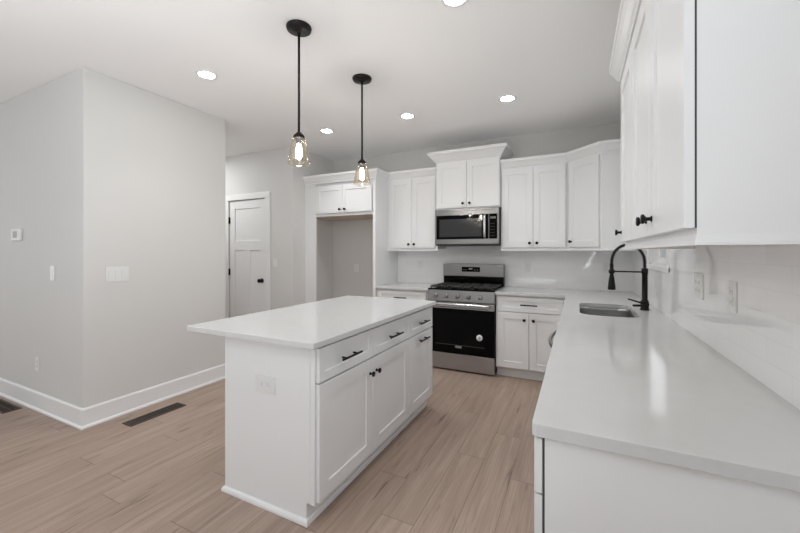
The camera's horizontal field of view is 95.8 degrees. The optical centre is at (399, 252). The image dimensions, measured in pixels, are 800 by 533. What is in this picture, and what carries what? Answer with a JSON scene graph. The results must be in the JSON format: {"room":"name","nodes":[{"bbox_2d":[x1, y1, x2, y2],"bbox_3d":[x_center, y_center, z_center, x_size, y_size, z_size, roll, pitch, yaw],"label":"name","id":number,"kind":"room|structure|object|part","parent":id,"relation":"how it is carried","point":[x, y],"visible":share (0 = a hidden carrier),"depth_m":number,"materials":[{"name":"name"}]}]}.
{"room":"kitchen","nodes":[
{"label":"kitchen","id":0,"kind":"room"},
{"bbox_2d":[0,67,224,407],"bbox_3d":[-4.205,-0.037,4.322,4.638,2.742,1.236,0,0,26],"label":"wall","id":1,"kind":"structure","parent":0,"point":[98,171],"depth_m":3.10,"materials":[{"name":"beige paint"}]},
{"bbox_2d":[11,229,21,240],"bbox_3d":[-3.435,-0.156,3.242,0.194,0.106,0.020,0,0,26],"label":"thermostat","id":2,"kind":"object","parent":1,"relation":"attached to","point":[16,234],"visible":1,"depth_m":3.22,"materials":[{"name":"white plastic"}]},
{"bbox_2d":[35,357,39,370],"bbox_3d":[-3.079,0.951,3.075,0.072,0.116,0.008,0,0,26],"label":"electrical outlet","id":3,"kind":"object","parent":1,"relation":"attached to","point":[37,359],"visible":1,"depth_m":3.07,"materials":[{"name":"white plastic"}]},
{"bbox_2d":[50,266,54,280],"bbox_3d":[-2.837,0.171,2.955,0.075,0.120,0.009,0,0,26],"label":"light switch","id":4,"kind":"object","parent":1,"relation":"attached to","point":[52,268],"visible":1,"depth_m":2.94,"materials":[{"name":"white plastic"}]},
{"bbox_2d":[0,364,224,429],"bbox_3d":[-4.194,1.259,4.316,4.664,0.150,1.288,0,0,26],"label":"baseboard","id":5,"kind":"structure","parent":1,"relation":"attached to","point":[75,416],"depth_m":3.08,"materials":[{"name":"white paint"}]},
{"bbox_2d":[105,266,128,281],"bbox_3d":[-2.294,0.178,2.943,0.009,0.118,0.165,0,0,26],"label":"light switch","id":6,"kind":"object","parent":1,"relation":"attached to","point":[112,274],"visible":1,"depth_m":2.94,"materials":[{"name":"white plastic"}]},
{"bbox_2d":[0,366,542,532],"bbox_3d":[-3.269,1.384,1.806,8.940,0.100,9.155,0,0,26],"label":"floor","id":7,"kind":"structure","parent":0,"point":[464,463],"depth_m":2.17,"materials":[{"name":"brown wood"}]},
{"bbox_2d":[0,399,21,413],"bbox_3d":[-3.444,1.331,3.131,0.435,0.006,0.124,0,0,26],"label":"floor vent","id":8,"kind":"object","parent":7,"relation":"in","point":[5,406],"visible":1,"depth_m":3.10,"materials":[{"name":"brown metal"}]},
{"bbox_2d":[122,402,185,426],"bbox_3d":[-2.006,1.331,2.982,0.123,0.006,0.436,0,0,26],"label":"floor vent","id":9,"kind":"object","parent":7,"relation":"in","point":[156,413],"visible":1,"depth_m":2.96,"materials":[{"name":"brown metal"}]},
{"bbox_2d":[221,307,431,526],"bbox_3d":[-0.338,0.892,2.560,0.706,0.884,1.548,0,0,26],"label":"kitchen island","id":10,"kind":"object","parent":7,"relation":"on","point":[334,407],"visible":0.99,"depth_m":1.94,"materials":[{"name":"white paint"}]},
{"bbox_2d":[255,374,274,394],"bbox_3d":[-0.701,0.689,1.887,0.140,0.092,0.008,0,0,26],"label":"electrical outlet","id":11,"kind":"object","parent":10,"relation":"attached to","point":[263,383],"visible":1,"depth_m":1.88,"materials":[{"name":"white plastic"}]},
{"bbox_3d":[-0.703,0.892,1.903,0.603,0.884,0.018,0,0,26],"label":"panel","id":12,"kind":"part","parent":10,"relation":"part of","materials":[{"name":"white paint"}]},
{"bbox_2d":[187,295,435,349],"bbox_3d":[-0.449,0.435,2.590,0.916,0.030,1.620,0,0,26],"label":"island countertop","id":13,"kind":"structure","parent":10,"relation":"on","point":[312,325],"depth_m":2.19,"materials":[{"name":"white stone"}]},
{"bbox_3d":[-0.381,1.321,2.581,0.610,0.027,1.548,0,0,26],"label":"shoe moulding","id":14,"kind":"part","parent":10,"relation":"part of","materials":[{"name":"white paint"}]},
{"bbox_3d":[-0.282,0.551,1.980,0.019,0.166,0.509,0,0,26],"label":"drawer","id":15,"kind":"part","parent":10,"relation":"part of","materials":[{"name":"white paint"}]},
{"bbox_3d":[-0.282,0.930,1.980,0.019,0.572,0.509,0,0,26],"label":"door","id":16,"kind":"part","parent":10,"relation":"part of","materials":[{"name":"white paint"}]},
{"bbox_3d":[-0.262,0.557,1.957,0.039,0.012,0.182,0,0,26],"label":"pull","id":17,"kind":"part","parent":10,"relation":"part of","materials":[{"name":"black metal"}]},
{"bbox_3d":[-0.052,0.551,2.450,0.019,0.166,0.529,0,0,26],"label":"drawer","id":18,"kind":"part","parent":10,"relation":"part of","materials":[{"name":"white paint"}]},
{"bbox_3d":[-0.052,0.930,2.450,0.019,0.572,0.529,0,0,26],"label":"door","id":19,"kind":"part","parent":10,"relation":"part of","materials":[{"name":"white paint"}]},
{"bbox_3d":[-0.026,0.557,2.437,0.039,0.012,0.182,0,0,26],"label":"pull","id":20,"kind":"part","parent":10,"relation":"part of","materials":[{"name":"black metal"}]},
{"bbox_3d":[0.172,0.930,2.903,0.019,0.572,0.470,0,0,26],"label":"door","id":21,"kind":"part","parent":10,"relation":"part of","materials":[{"name":"white paint"}]},
{"bbox_3d":[0.172,0.551,2.903,0.019,0.166,0.470,0,0,26],"label":"drawer","id":22,"kind":"part","parent":10,"relation":"part of","materials":[{"name":"white paint"}]},
{"bbox_2d":[303,168,397,302],"bbox_3d":[-0.650,0.148,5.015,1.174,2.372,0.681,0,0,26],"label":"refrigerator surround","id":23,"kind":"object","parent":7,"relation":"on","point":[340,196],"visible":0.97,"depth_m":4.75,"materials":[{"name":"white paint"}]},
{"bbox_3d":[-1.217,0.164,4.984,0.183,2.340,0.020,0,0,26],"label":"filler panel","id":24,"kind":"part","parent":23,"relation":"part of","materials":[{"name":"white paint"}]},
{"bbox_3d":[-0.936,-0.699,4.822,0.439,0.363,0.019,0,0,26],"label":"door","id":25,"kind":"part","parent":23,"relation":"part of","materials":[{"name":"white paint"}]},
{"bbox_3d":[-0.732,-0.496,4.745,0.898,0.032,0.020,0,0,26],"label":"rail","id":26,"kind":"part","parent":23,"relation":"part of","materials":[{"name":"white paint"}]},
{"bbox_3d":[-0.728,-0.982,4.856,1.174,0.112,0.327,0,0,26],"label":"crown moulding","id":27,"kind":"part","parent":23,"relation":"part of","materials":[{"name":"white paint"}]},
{"bbox_3d":[-0.541,-0.699,4.627,0.435,0.363,0.019,0,0,26],"label":"door","id":28,"kind":"part","parent":23,"relation":"part of","materials":[{"name":"white paint"}]},
{"bbox_3d":[-0.177,0.164,4.811,0.040,2.340,0.629,0,0,26],"label":"panel","id":29,"kind":"part","parent":23,"relation":"part of","materials":[{"name":"white paint"}]},
{"bbox_2d":[377,288,427,299],"bbox_3d":[0.150,0.892,4.632,0.704,0.884,0.659,0,0,26],"label":"base cabinet","id":30,"kind":"object","parent":7,"relation":"on","point":[383,293],"visible":0.1,"depth_m":4.36,"materials":[{"name":"white paint"}]},
{"bbox_2d":[375,282,433,290],"bbox_3d":[0.154,0.435,4.641,0.705,0.030,0.644,0,0,26],"label":"countertop","id":31,"kind":"structure","parent":30,"relation":"on","point":[398,285],"depth_m":4.45,"materials":[{"name":"white stone"}]},
{"bbox_2d":[427,263,504,374],"bbox_3d":[0.798,0.739,4.277,0.763,1.190,0.690,0,0,26],"label":"gas range","id":32,"kind":"object","parent":7,"relation":"on","point":[463,326],"visible":0.9,"depth_m":4.03,"materials":[{"name":"silver metal"}]},
{"bbox_3d":[0.658,0.591,3.992,0.673,0.043,0.055,0,0,26],"label":"handle","id":33,"kind":"part","parent":32,"relation":"part of","materials":[{"name":"silver metal"}]},
{"bbox_3d":[0.677,0.496,4.032,0.763,0.133,0.057,0,0,26],"label":"control panel","id":34,"kind":"part","parent":32,"relation":"part of","materials":[{"name":"silver metal"}]},
{"bbox_3d":[0.680,0.883,4.037,0.755,0.498,0.045,0,0,26],"label":"oven door","id":35,"kind":"part","parent":32,"relation":"part of","materials":[{"name":"black glass"}]},
{"bbox_3d":[0.679,0.601,4.035,0.755,0.064,0.046,0,0,26],"label":"door rail","id":36,"kind":"part","parent":32,"relation":"part of","materials":[{"name":"silver metal"}]},
{"bbox_3d":[0.681,1.226,4.039,0.755,0.176,0.040,0,0,26],"label":"drawer","id":37,"kind":"part","parent":32,"relation":"part of","materials":[{"name":"silver metal"}]},
{"bbox_2d":[428,282,503,291],"bbox_3d":[0.790,0.407,4.261,0.763,0.045,0.535,0,0,26],"label":"cooktop","id":38,"kind":"object","parent":32,"relation":"in","point":[445,286],"depth_m":4.14,"materials":[{"name":"metal"}]},
{"bbox_3d":[0.888,0.214,4.502,0.230,0.060,0.005,0,0,26],"label":"display panel","id":39,"kind":"part","parent":32,"relation":"part of","materials":[{"name":"black glass"}]},
{"bbox_2d":[496,294,564,380],"bbox_3d":[1.464,0.892,3.985,0.680,0.884,0.659,0,0,26],"label":"base cabinet","id":40,"kind":"object","parent":7,"relation":"on","point":[524,324],"visible":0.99,"depth_m":3.75,"materials":[{"name":"white paint"}]},
{"bbox_3d":[1.194,0.925,3.804,0.316,0.582,0.019,0,0,26],"label":"door","id":41,"kind":"part","parent":40,"relation":"part of","materials":[{"name":"white paint"}]},
{"bbox_3d":[1.338,0.547,3.733,0.638,0.150,0.019,0,0,26],"label":"drawer","id":42,"kind":"part","parent":40,"relation":"part of","materials":[{"name":"white paint"}]},
{"bbox_3d":[1.482,0.925,3.662,0.316,0.582,0.019,0,0,26],"label":"door","id":43,"kind":"part","parent":40,"relation":"part of","materials":[{"name":"white paint"}]},
{"bbox_2d":[548,330,555,347],"bbox_3d":[1.200,0.898,2.048,0.655,0.872,0.630,0,0,26],"label":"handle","id":44,"kind":"object","parent":7,"relation":"on","point":[553,333],"visible":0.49,"depth_m":2.15,"materials":[{"name":"silver metal"}]},
{"bbox_2d":[534,436,799,532],"bbox_3d":[0.848,0.892,1.258,0.667,0.884,1.085,0,0,26],"label":"base cabinet","id":45,"kind":"object","parent":7,"relation":"on","point":[578,489],"visible":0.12,"depth_m":0.81,"materials":[{"name":"white paint"}]},
{"bbox_3d":[0.466,0.534,1.147,0.019,0.135,0.539,0,0,26],"label":"drawer","id":46,"kind":"part","parent":45,"relation":"part of","materials":[{"name":"white paint"}]},
{"bbox_3d":[0.466,0.912,1.147,0.019,0.609,0.539,0,0,26],"label":"door","id":47,"kind":"part","parent":45,"relation":"part of","materials":[{"name":"white paint"}]},
{"bbox_3d":[1.994,0.892,3.557,0.639,0.884,0.960,0,0,26],"label":"base cabinet","id":48,"kind":"object","parent":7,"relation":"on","visible":0},
{"bbox_2d":[495,287,799,491],"bbox_3d":[1.101,0.435,2.520,1.326,0.030,3.614,0,0,26],"label":"countertop","id":49,"kind":"structure","parent":48,"relation":"on","point":[645,386],"depth_m":1.04,"materials":[{"name":"white stone"}]},
{"bbox_2d":[580,306,636,317],"bbox_3d":[1.522,0.541,2.661,0.389,0.178,0.686,0,0,26],"label":"sink","id":50,"kind":"object","parent":49,"relation":"in","point":[600,311],"visible":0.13,"depth_m":2.94,"materials":[{"name":"silver metal"}]},
{"bbox_2d":[608,244,649,310],"bbox_3d":[1.688,0.177,2.666,0.264,0.487,0.086,0,0,26],"label":"kitchen faucet","id":51,"kind":"object","parent":49,"relation":"on","point":[644,303],"visible":0.86,"depth_m":2.63,"materials":[{"name":"black metal"}]},
{"bbox_3d":[1.675,0.144,2.687,0.210,0.026,0.041,0,0,26],"label":"holder arm","id":52,"kind":"part","parent":51,"relation":"part of","materials":[{"name":"black metal"}]},
{"bbox_3d":[1.728,0.366,2.619,0.134,0.061,0.030,0,0,23],"label":"lever","id":53,"kind":"part","parent":51,"relation":"part of","materials":[{"name":"black metal"}]},
{"bbox_2d":[225,146,332,317],"bbox_3d":[-3.258,-0.037,6.272,4.616,2.742,1.030,0,0,26],"label":"wall","id":54,"kind":"structure","parent":0,"point":[278,171],"depth_m":4.95,"materials":[{"name":"beige paint"}]},
{"bbox_2d":[228,199,264,317],"bbox_3d":[-2.191,0.289,5.164,0.730,2.070,0.111,0,0,26],"label":"door","id":55,"kind":"structure","parent":54,"relation":"in","point":[246,220],"depth_m":5.18,"materials":[{"name":"white paint"}]},
{"bbox_2d":[225,191,269,317],"bbox_3d":[-2.175,0.249,5.154,0.888,2.170,0.020,0,0,26],"label":"trim","id":56,"kind":"structure","parent":54,"relation":"attached to","point":[266,195],"depth_m":5.06,"materials":[{"name":"white paint"}]},
{"bbox_2d":[273,259,276,266],"bbox_3d":[-1.697,0.146,4.925,0.072,0.116,0.009,0,0,26],"label":"light switch","id":57,"kind":"object","parent":54,"relation":"attached to","point":[274,260],"visible":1,"depth_m":4.92,"materials":[{"name":"white plastic"}]},
{"bbox_2d":[0,0,620,160],"bbox_3d":[-3.269,-1.458,1.806,8.940,0.100,9.155,0,0,26],"label":"ceiling","id":58,"kind":"structure","parent":0,"point":[432,61],"depth_m":2.66,"materials":[{"name":"paint"}]},
{"bbox_2d":[195,70,217,79],"bbox_3d":[-1.528,-1.405,2.869,0.160,0.006,0.160,0,0,26],"label":"recessed light","id":59,"kind":"object","parent":58,"relation":"in","point":[205,74],"visible":1,"depth_m":2.86,"materials":[{"name":"white paint"}]},
{"bbox_2d":[286,19,311,158],"bbox_3d":[-0.628,-0.979,2.261,0.156,0.858,0.156,0,0,26],"label":"pendant light","id":60,"kind":"object","parent":58,"relation":"hanging from","point":[296,27],"visible":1,"depth_m":2.25,"materials":[{"name":"brown metal"}]},
{"bbox_3d":[-0.628,-1.059,2.261,0.015,0.637,0.015,0,0,26],"label":"rod","id":61,"kind":"part","parent":60,"relation":"part of","materials":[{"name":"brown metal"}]},
{"bbox_3d":[-0.628,-0.630,2.261,0.040,0.096,0.040,0,0,26],"label":"bulb","id":62,"kind":"part","parent":60,"relation":"part of","materials":[{"name":"white glass"}]},
{"bbox_2d":[320,128,333,132],"bbox_3d":[-0.842,-1.405,4.192,0.160,0.006,0.160,0,0,26],"label":"recessed light","id":63,"kind":"object","parent":58,"relation":"in","point":[324,130],"visible":1,"depth_m":4.17,"materials":[{"name":"white paint"}]},
{"bbox_2d":[352,73,371,179],"bbox_3d":[-0.303,-0.979,2.924,0.156,0.858,0.156,0,0,26],"label":"pendant light","id":64,"kind":"object","parent":58,"relation":"hanging from","point":[362,79],"visible":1,"depth_m":2.92,"materials":[{"name":"brown metal"}]},
{"bbox_3d":[-0.303,-1.059,2.924,0.015,0.637,0.015,0,0,26],"label":"rod","id":65,"kind":"part","parent":64,"relation":"part of","materials":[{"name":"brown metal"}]},
{"bbox_3d":[-0.303,-0.630,2.924,0.040,0.096,0.040,0,0,26],"label":"bulb","id":66,"kind":"part","parent":64,"relation":"part of","materials":[{"name":"white glass"}]},
{"bbox_2d":[400,113,414,118],"bbox_3d":[0.082,-1.405,3.737,0.160,0.006,0.160,0,0,26],"label":"recessed light","id":67,"kind":"object","parent":58,"relation":"in","point":[404,115],"visible":1,"depth_m":3.74,"materials":[{"name":"white"}]},
{"bbox_2d":[441,0,467,7],"bbox_3d":[0.308,-1.405,1.999,0.160,0.006,0.160,0,0,26],"label":"recessed light","id":68,"kind":"object","parent":58,"relation":"in","point":[448,3],"visible":1,"depth_m":2.04,"materials":[{"name":"white"}]},
{"bbox_2d":[498,95,516,102],"bbox_3d":[0.990,-1.405,3.313,0.160,0.006,0.160,0,0,26],"label":"recessed light","id":69,"kind":"object","parent":58,"relation":"in","point":[506,98],"visible":1,"depth_m":3.31,"materials":[{"name":"white"}]},
{"bbox_2d":[333,122,620,297],"bbox_3d":[0.835,-0.037,4.749,4.074,2.742,0.150,0,0,26],"label":"wall","id":70,"kind":"structure","parent":0,"point":[352,239],"depth_m":5.19,"materials":[{"name":"beige paint"}]},
{"bbox_2d":[354,264,357,271],"bbox_3d":[-0.643,0.234,5.388,0.072,0.116,0.008,0,0,26],"label":"electrical outlet","id":71,"kind":"object","parent":70,"relation":"attached to","point":[355,265],"visible":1,"depth_m":5.39,"materials":[{"name":"white plastic"}]},
{"bbox_2d":[387,167,445,250],"bbox_3d":[0.217,-0.533,4.768,0.705,1.034,0.360,0,0,26],"label":"upper cabinet","id":72,"kind":"object","parent":70,"relation":"attached to","point":[412,194],"visible":0.98,"depth_m":4.63,"materials":[{"name":"white paint"}]},
{"bbox_3d":[0.018,-0.496,4.710,0.318,0.884,0.019,0,0,26],"label":"door","id":73,"kind":"part","parent":72,"relation":"part of","materials":[{"name":"white paint"}]},
{"bbox_3d":[0.149,-0.994,4.630,0.705,0.112,0.052,0,0,26],"label":"crown moulding","id":74,"kind":"part","parent":72,"relation":"part of","materials":[{"name":"white paint"}]},
{"bbox_3d":[0.164,-0.028,4.659,0.705,0.024,0.022,0,0,26],"label":"light rail","id":75,"kind":"part","parent":72,"relation":"part of","materials":[{"name":"white paint"}]},
{"bbox_3d":[0.304,-0.496,4.569,0.312,0.884,0.019,0,0,26],"label":"door","id":76,"kind":"part","parent":72,"relation":"part of","materials":[{"name":"white paint"}]},
{"bbox_2d":[435,207,500,245],"bbox_3d":[0.853,-0.294,4.389,0.761,0.436,0.459,0,0,26],"label":"microwave","id":77,"kind":"object","parent":70,"relation":"attached to","point":[470,226],"visible":1,"depth_m":4.21,"materials":[{"name":"silver metal"}]},
{"bbox_3d":[0.731,-0.296,4.250,0.629,0.284,0.008,0,0,26],"label":"door glass","id":78,"kind":"part","parent":77,"relation":"part of","materials":[{"name":"black glass"}]},
{"bbox_3d":[0.968,-0.296,4.108,0.030,0.287,0.057,0,0,26],"label":"handle","id":79,"kind":"part","parent":77,"relation":"part of","materials":[{"name":"silver metal"}]},
{"bbox_3d":[1.059,-0.296,4.088,0.091,0.284,0.008,0,0,26],"label":"control panel","id":80,"kind":"part","parent":77,"relation":"part of","materials":[{"name":"black glass"}]},
{"bbox_2d":[427,143,512,209],"bbox_3d":[0.859,-0.863,4.401,0.939,0.695,0.452,0,0,26],"label":"upper cabinet","id":81,"kind":"object","parent":70,"relation":"attached to","point":[470,177],"visible":1,"depth_m":4.24,"materials":[{"name":"white paint"}]},
{"bbox_3d":[0.625,-0.799,4.349,0.372,0.543,0.019,0,0,26],"label":"door","id":82,"kind":"part","parent":81,"relation":"part of","materials":[{"name":"white paint"}]},
{"bbox_3d":[0.859,-1.141,4.401,0.939,0.140,0.452,0,0,26],"label":"crown moulding","id":83,"kind":"part","parent":81,"relation":"part of","materials":[{"name":"white paint"}]},
{"bbox_3d":[0.961,-0.799,4.184,0.372,0.543,0.019,0,0,26],"label":"door","id":84,"kind":"part","parent":81,"relation":"part of","materials":[{"name":"white paint"}]},
{"bbox_2d":[398,246,632,291],"bbox_3d":[1.236,0.167,4.463,2.802,0.506,0.009,0,0,26],"label":"backsplash","id":85,"kind":"structure","parent":70,"relation":"attached to","point":[581,270],"depth_m":4.28,"materials":[{"name":"tile"}]},
{"bbox_2d":[602,262,609,272],"bbox_3d":[2.256,0.169,3.952,0.072,0.116,0.008,0,0,26],"label":"electrical outlet","id":86,"kind":"object","parent":85,"relation":"attached to","point":[605,265],"visible":0.96,"depth_m":3.95,"materials":[{"name":"white plastic"}]},
{"bbox_2d":[500,153,567,250],"bbox_3d":[1.543,-0.533,4.116,0.710,1.034,0.360,0,0,26],"label":"upper cabinet","id":87,"kind":"object","parent":70,"relation":"attached to","point":[534,189],"visible":0.98,"depth_m":3.98,"materials":[{"name":"white paint"}]},
{"bbox_3d":[1.326,-0.496,4.067,0.331,0.884,0.019,0,0,26],"label":"door","id":88,"kind":"part","parent":87,"relation":"part of","materials":[{"name":"white paint"}]},
{"bbox_3d":[1.471,-0.994,3.979,0.702,0.112,0.052,0,0,26],"label":"crown moulding","id":89,"kind":"part","parent":87,"relation":"part of","materials":[{"name":"white paint"}]},
{"bbox_3d":[1.489,-0.028,4.007,0.710,0.024,0.022,0,0,26],"label":"light rail","id":90,"kind":"part","parent":87,"relation":"part of","materials":[{"name":"white paint"}]},
{"bbox_3d":[1.623,-0.496,3.921,0.323,0.884,0.019,0,0,26],"label":"door","id":91,"kind":"part","parent":87,"relation":"part of","materials":[{"name":"white paint"}]},
{"bbox_2d":[566,138,635,250],"bbox_3d":[2.059,-0.533,3.696,0.646,1.034,0.657,0,0,26],"label":"upper cabinet","id":92,"kind":"object","parent":70,"relation":"attached to","point":[594,169],"visible":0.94,"depth_m":3.51,"materials":[{"name":"white paint"}]},
{"bbox_3d":[1.855,-0.496,3.645,0.019,0.884,0.372,0,0,-19],"label":"door","id":93,"kind":"part","parent":92,"relation":"part of","materials":[{"name":"white paint"}]},
{"bbox_3d":[1.942,-0.994,3.507,0.197,0.112,0.713,0,0,-38],"label":"crown moulding","id":94,"kind":"part","parent":92,"relation":"part of","materials":[{"name":"white paint"}]},
{"bbox_3d":[1.962,-0.028,3.537,0.162,0.024,0.694,0,0,-38],"label":"light rail","id":95,"kind":"part","parent":92,"relation":"part of","materials":[{"name":"white paint"}]},
{"bbox_3d":[0.630,-0.037,-0.112,0.150,2.742,8.755,0,0,26],"label":"wall","id":96,"kind":"structure","parent":0,"visible":0},
{"bbox_2d":[647,249,669,272],"bbox_3d":[1.959,-0.346,2.636,0.152,0.960,0.780,0,0,26],"label":"window","id":97,"kind":"structure","parent":96,"relation":"in","point":[657,259],"depth_m":2.87,"materials":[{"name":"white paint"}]},
{"bbox_3d":[1.984,-0.333,2.624,0.065,0.841,0.636,0,0,26],"label":"sash","id":98,"kind":"part","parent":97,"relation":"part of","materials":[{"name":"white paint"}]},
{"bbox_2d":[609,0,799,248],"bbox_3d":[1.046,-0.530,1.333,0.376,1.029,1.459,0,0,26],"label":"upper cabinet","id":99,"kind":"object","parent":96,"relation":"attached to","point":[710,89],"visible":0.99,"depth_m":0.78,"materials":[{"name":"white paint"}]},
{"bbox_3d":[1.046,-0.989,1.333,0.376,0.112,1.459,0,0,26],"label":"crown moulding","id":100,"kind":"part","parent":99,"relation":"part of","materials":[{"name":"white paint"}]},
{"bbox_3d":[1.124,-0.491,1.782,0.019,0.874,0.430,0,0,26],"label":"door","id":101,"kind":"part","parent":99,"relation":"part of","materials":[{"name":"white paint"}]},
{"bbox_3d":[0.833,-0.106,1.245,0.031,0.032,0.032,0,0,26],"label":"knob","id":102,"kind":"part","parent":99,"relation":"part of","materials":[{"name":"black metal"}]},
{"bbox_3d":[0.929,-0.491,1.385,0.019,0.874,0.430,0,0,26],"label":"door","id":103,"kind":"part","parent":99,"relation":"part of","materials":[{"name":"white paint"}]},
{"bbox_3d":[0.788,-0.106,1.156,0.031,0.032,0.032,0,0,26],"label":"knob","id":104,"kind":"part","parent":99,"relation":"part of","materials":[{"name":"black metal"}]},
{"bbox_3d":[0.736,-0.491,0.993,0.019,0.874,0.432,0,0,26],"label":"door","id":105,"kind":"part","parent":99,"relation":"part of","materials":[{"name":"white paint"}]},
{"bbox_3d":[1.077,-0.028,1.317,0.308,0.024,1.323,0,0,26],"label":"light rail","id":106,"kind":"part","parent":99,"relation":"part of","materials":[{"name":"white paint"}]},
{"bbox_2d":[633,244,799,409],"bbox_3d":[1.697,0.180,2.236,0.009,0.480,3.581,0,0,26],"label":"backsplash","id":107,"kind":"structure","parent":96,"relation":"attached to","point":[762,339],"depth_m":1.28,"materials":[{"name":"tile"}]},
{"bbox_2d":[693,273,703,299],"bbox_3d":[1.453,0.164,1.760,0.008,0.118,0.150,0,0,26],"label":"electrical outlet","id":108,"kind":"object","parent":107,"relation":"attached to","point":[698,279],"visible":1,"depth_m":1.74,"materials":[{"name":"white plastic"}]},
{"bbox_2d":[728,281,736,313],"bbox_3d":[1.263,0.169,1.374,0.008,0.116,0.080,0,0,26],"label":"electrical outlet","id":109,"kind":"object","parent":107,"relation":"attached to","point":[732,286],"visible":1,"depth_m":1.36,"materials":[{"name":"white plastic"}]},
{"bbox_2d":[729,287,732,295],"bbox_3d":[1.261,0.149,1.375,0.004,0.029,0.029,0,0,26],"label":"receptacle","id":110,"kind":"object","parent":109,"relation":"attached to","point":[730,288],"depth_m":1.38,"materials":[{"name":"white plastic"}]},
{"bbox_2d":[729,298,732,305],"bbox_3d":[1.261,0.189,1.375,0.004,0.029,0.029,0,0,26],"label":"receptacle","id":111,"kind":"object","parent":109,"relation":"attached to","point":[730,299],"depth_m":1.37,"materials":[{"name":"white plastic"}]}
]}

